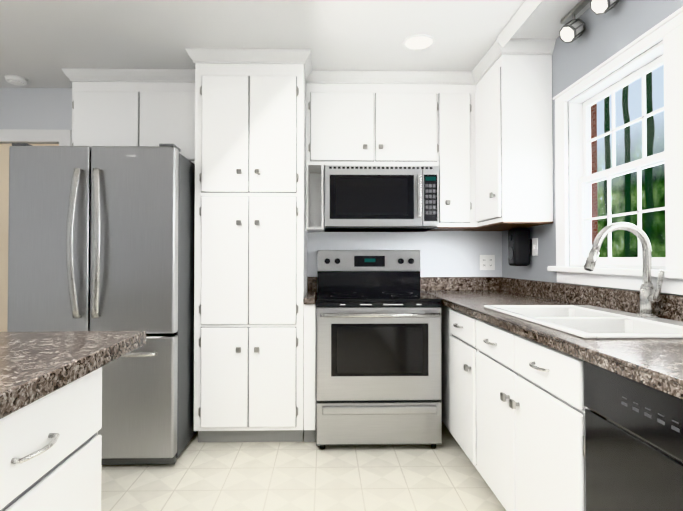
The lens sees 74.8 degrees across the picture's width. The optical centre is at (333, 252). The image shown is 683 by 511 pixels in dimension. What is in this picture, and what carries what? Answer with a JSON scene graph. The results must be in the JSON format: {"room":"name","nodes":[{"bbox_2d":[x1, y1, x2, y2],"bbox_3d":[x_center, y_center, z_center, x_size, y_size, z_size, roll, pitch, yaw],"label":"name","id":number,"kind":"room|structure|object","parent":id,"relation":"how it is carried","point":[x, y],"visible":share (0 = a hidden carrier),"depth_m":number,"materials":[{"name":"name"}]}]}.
{"room":"kitchen","nodes":[
{"label":"kitchen","id":0,"kind":"room"},
{"bbox_2d":[0,88,501,292],"bbox_3d":[-0.964,-0.015,3.431,4.740,2.440,0.120,0,-1,-1],"label":"wall","id":1,"kind":"structure","parent":0,"point":[450,253],"depth_m":3.40,"materials":[{"name":"grey paint"}]},
{"bbox_2d":[0,144,58,331],"bbox_3d":[-2.508,0.188,3.342,0.902,2.020,0.133,0,-1,-1],"label":"pantry door","id":2,"kind":"structure","parent":1,"relation":"in","point":[4,188],"depth_m":3.37,"materials":[{"name":"beige wood"}]},
{"bbox_2d":[0,129,71,145],"bbox_3d":[-2.508,0.144,3.329,1.080,2.120,0.019,0,-1,-1],"label":"door frame","id":3,"kind":"structure","parent":1,"relation":"attached to","point":[63,137],"depth_m":3.34,"materials":[{"name":"white paint"}]},
{"bbox_2d":[62,68,194,163],"bbox_3d":[-1.351,-0.917,3.194,0.967,0.639,0.357,0,-1,-1],"label":"upper cabinet","id":4,"kind":"object","parent":1,"relation":"attached to","point":[132,107],"visible":0.52,"depth_m":3.04,"materials":[{"name":"white paint"}]},
{"bbox_2d":[306,70,441,174],"bbox_3d":[0.264,-0.917,3.237,0.914,0.639,0.331,0,-1,-1],"label":"upper cabinet","id":5,"kind":"object","parent":1,"relation":"attached to","point":[354,117],"depth_m":3.07,"materials":[{"name":"white paint"}]},
{"bbox_2d":[325,165,438,231],"bbox_3d":[0.317,-0.366,3.159,0.760,0.419,0.475,0,-1,-1],"label":"microwave","id":6,"kind":"object","parent":5,"relation":"attached to","point":[381,198],"visible":1,"depth_m":2.97,"materials":[{"name":"grey metal"}]},
{"bbox_2d":[430,167,477,230],"bbox_3d":[0.843,-0.385,3.241,0.284,0.425,0.331,0,-1,-1],"label":"upper cabinet","id":7,"kind":"object","parent":1,"relation":"attached to","point":[455,184],"depth_m":3.08,"materials":[{"name":"white paint"}]},
{"bbox_2d":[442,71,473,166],"bbox_3d":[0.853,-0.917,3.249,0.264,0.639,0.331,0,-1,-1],"label":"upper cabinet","id":8,"kind":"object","parent":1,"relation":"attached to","point":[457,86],"depth_m":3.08,"materials":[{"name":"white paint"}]},
{"bbox_2d":[480,255,494,269],"bbox_3d":[1.172,0.080,3.404,0.116,0.116,0.008,0,-1,-1],"label":"electrical outlet plate","id":9,"kind":"object","parent":1,"relation":"attached to","point":[487,262],"visible":1,"depth_m":3.40,"materials":[{"name":"white plastic"}]},
{"bbox_2d":[0,0,589,87],"bbox_3d":[-0.912,-1.293,0.679,4.740,0.040,5.660,0,-1,-1],"label":"ceiling","id":10,"kind":"structure","parent":0,"point":[43,43],"depth_m":2.53,"materials":[{"name":"white paint"}]},
{"bbox_2d":[5,74,27,85],"bbox_3d":[-2.260,-1.219,3.183,0.136,0.037,0.136,0,-1,-1],"label":"smoke detector","id":11,"kind":"object","parent":10,"relation":"attached to","point":[17,80],"visible":1,"depth_m":3.15,"materials":[{"name":"white plastic"}]},
{"bbox_2d":[403,34,434,49],"bbox_3d":[0.504,-1.242,2.645,0.186,0.016,0.186,0,-1,-1],"label":"recessed light","id":12,"kind":"object","parent":10,"relation":"in","point":[419,41],"visible":1,"depth_m":2.63,"materials":[{"name":"white paint"}]},
{"bbox_2d":[497,0,542,46],"bbox_3d":[1.018,-1.248,0.304,0.055,0.059,4.580,0,-1,-1],"label":"crown molding","id":13,"kind":"structure","parent":10,"relation":"attached to","point":[523,13],"depth_m":2.35,"materials":[{"name":"white paint"}]},
{"bbox_2d":[559,0,618,42],"bbox_3d":[1.235,-1.167,2.178,0.118,0.168,0.460,0,-1,-1],"label":"spotlights","id":14,"kind":"object","parent":10,"relation":"attached to","point":[572,29],"visible":1,"depth_m":2.27,"materials":[{"name":"silver metal"}]},
{"bbox_2d":[101,422,505,510],"bbox_3d":[-0.912,1.191,0.644,4.740,0.050,5.660,0,-1,-1],"label":"floor","id":15,"kind":"structure","parent":0,"point":[263,476],"depth_m":2.33,"materials":[{"name":"tile"}]},
{"bbox_2d":[0,367,101,510],"bbox_3d":[-1.193,0.738,0.991,1.237,0.866,0.601,0,-1,-1],"label":"base cabinet","id":16,"kind":"object","parent":15,"relation":"on","point":[50,451],"visible":0.88,"depth_m":0.91,"materials":[{"name":"white paint"}]},
{"bbox_2d":[0,331,145,418],"bbox_3d":[-1.175,0.264,-0.139,1.343,0.046,3.269,0,-1,-1],"label":"countertop","id":17,"kind":"structure","parent":16,"relation":"on","point":[34,366],"depth_m":1.12,"materials":[{"name":"stone"}]},
{"bbox_2d":[7,143,196,464],"bbox_3d":[-1.333,0.301,2.831,0.904,1.792,0.917,0,-1,-1],"label":"refrigerator","id":18,"kind":"object","parent":15,"relation":"on","point":[100,238],"visible":0.83,"depth_m":2.44,"materials":[{"name":"grey metal"}]},
{"bbox_2d":[186,48,311,441],"bbox_3d":[-0.527,-0.019,3.042,0.760,2.439,0.668,0,-1,-1],"label":"pantry cabinet","id":19,"kind":"object","parent":15,"relation":"on","point":[250,261],"visible":1,"depth_m":2.74,"materials":[{"name":"white paint"}]},
{"bbox_2d":[304,277,316,441],"bbox_3d":[-0.153,0.692,3.052,0.072,1.016,0.642,0,-1,-1],"label":"base cabinet","id":20,"kind":"object","parent":15,"relation":"on","point":[310,365],"visible":1,"depth_m":2.76,"materials":[{"name":"white paint"}]},
{"bbox_2d":[316,250,441,448],"bbox_3d":[0.269,0.590,2.993,0.760,1.218,0.744,0,-1,-1],"label":"range","id":21,"kind":"object","parent":15,"relation":"on","point":[378,353],"visible":1,"depth_m":2.68,"materials":[{"name":"grey metal"}]},
{"bbox_2d":[441,305,444,424],"bbox_3d":[0.987,0.764,3.031,0.607,0.872,0.723,0,-1,-1],"label":"base cabinet","id":22,"kind":"object","parent":15,"relation":"on","point":[443,306],"depth_m":2.87,"materials":[{"name":"white paint"}]},
{"bbox_2d":[445,306,468,457],"bbox_3d":[0.998,0.756,2.443,0.607,0.872,0.453,0,-1,-1],"label":"base cabinet","id":23,"kind":"object","parent":15,"relation":"on","point":[456,322],"depth_m":2.50,"materials":[{"name":"white paint"}]},
{"bbox_2d":[469,315,572,510],"bbox_3d":[1.011,0.746,1.751,0.607,0.872,0.932,0,-1,-1],"label":"base cabinet","id":24,"kind":"object","parent":15,"relation":"on","point":[513,413],"depth_m":1.69,"materials":[{"name":"white paint"}]},
{"bbox_2d":[569,355,586,510],"bbox_3d":[1.025,0.735,0.984,0.607,0.872,0.638,0,-1,-1],"label":"base cabinet","id":25,"kind":"object","parent":15,"relation":"on","point":[579,490],"depth_m":1.31,"materials":[{"name":"white paint"}]},
{"bbox_2d":[420,277,682,398],"bbox_3d":[1.013,0.223,0.832,0.638,0.141,5.137,0,-1,-1],"label":"countertop","id":26,"kind":"structure","parent":25,"relation":"on","point":[656,363],"depth_m":1.76,"materials":[{"name":"stone"}]},
{"bbox_2d":[484,305,682,338],"bbox_3d":[1.012,0.351,1.782,0.524,0.190,0.864,0,-1,-1],"label":"double-bowl sink","id":27,"kind":"object","parent":26,"relation":"in","point":[588,322],"visible":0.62,"depth_m":1.77,"materials":[{"name":"white ceramic"}]},
{"bbox_2d":[583,222,663,316],"bbox_3d":[1.139,0.068,1.754,0.287,0.374,0.115,0,-1,-1],"label":"faucet","id":28,"kind":"object","parent":26,"relation":"on","point":[649,295],"visible":1,"depth_m":1.77,"materials":[{"name":"silver metal"}]},
{"bbox_2d":[583,361,682,510],"bbox_3d":[1.015,0.737,0.984,0.595,0.868,0.590,0,-1,-1],"label":"dishwasher","id":29,"kind":"object","parent":15,"relation":"on","point":[633,445],"visible":0.94,"depth_m":1.08,"materials":[{"name":"black metal"}]},
{"bbox_2d":[502,0,682,295],"bbox_3d":[1.399,-0.054,0.645,0.120,2.440,5.540,0,-1,-1],"label":"wall","id":30,"kind":"structure","parent":0,"point":[618,27],"depth_m":2.34,"materials":[{"name":"grey paint"}]},
{"bbox_2d":[474,39,553,230],"bbox_3d":[1.136,-0.710,2.875,0.315,1.064,0.458,0,-1,-1],"label":"upper cabinet","id":31,"kind":"object","parent":30,"relation":"attached to","point":[479,135],"depth_m":2.65,"materials":[{"name":"white paint"}]},
{"bbox_2d":[508,228,531,265],"bbox_3d":[1.230,-0.033,2.947,0.128,0.250,0.124,0,-1,-1],"label":"speaker","id":32,"kind":"object","parent":30,"relation":"attached to","point":[519,246],"visible":1,"depth_m":2.89,"materials":[{"name":"black plastic"}]},
{"bbox_2d":[532,238,537,255],"bbox_3d":[1.290,-0.032,2.868,0.012,0.114,0.070,0,-1,-1],"label":"switch plate","id":33,"kind":"object","parent":30,"relation":"attached to","point":[534,246],"visible":1,"depth_m":2.86,"materials":[{"name":"white plastic"}]},
{"bbox_2d":[547,7,682,294],"bbox_3d":[1.349,-0.374,1.682,0.179,1.069,1.854,0,-1,-1],"label":"double-hung window","id":34,"kind":"structure","parent":30,"relation":"in","point":[582,178],"depth_m":2.09,"materials":[{"name":"white paint"}]},
{"label":"outside","id":35,"kind":"structure","parent":0,"visible":0},
{"bbox_2d":[591,65,665,256],"bbox_3d":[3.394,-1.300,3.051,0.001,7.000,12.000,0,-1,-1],"label":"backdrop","id":36,"kind":"structure","parent":35,"point":[624,101],"depth_m":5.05,"materials":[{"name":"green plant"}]}
]}

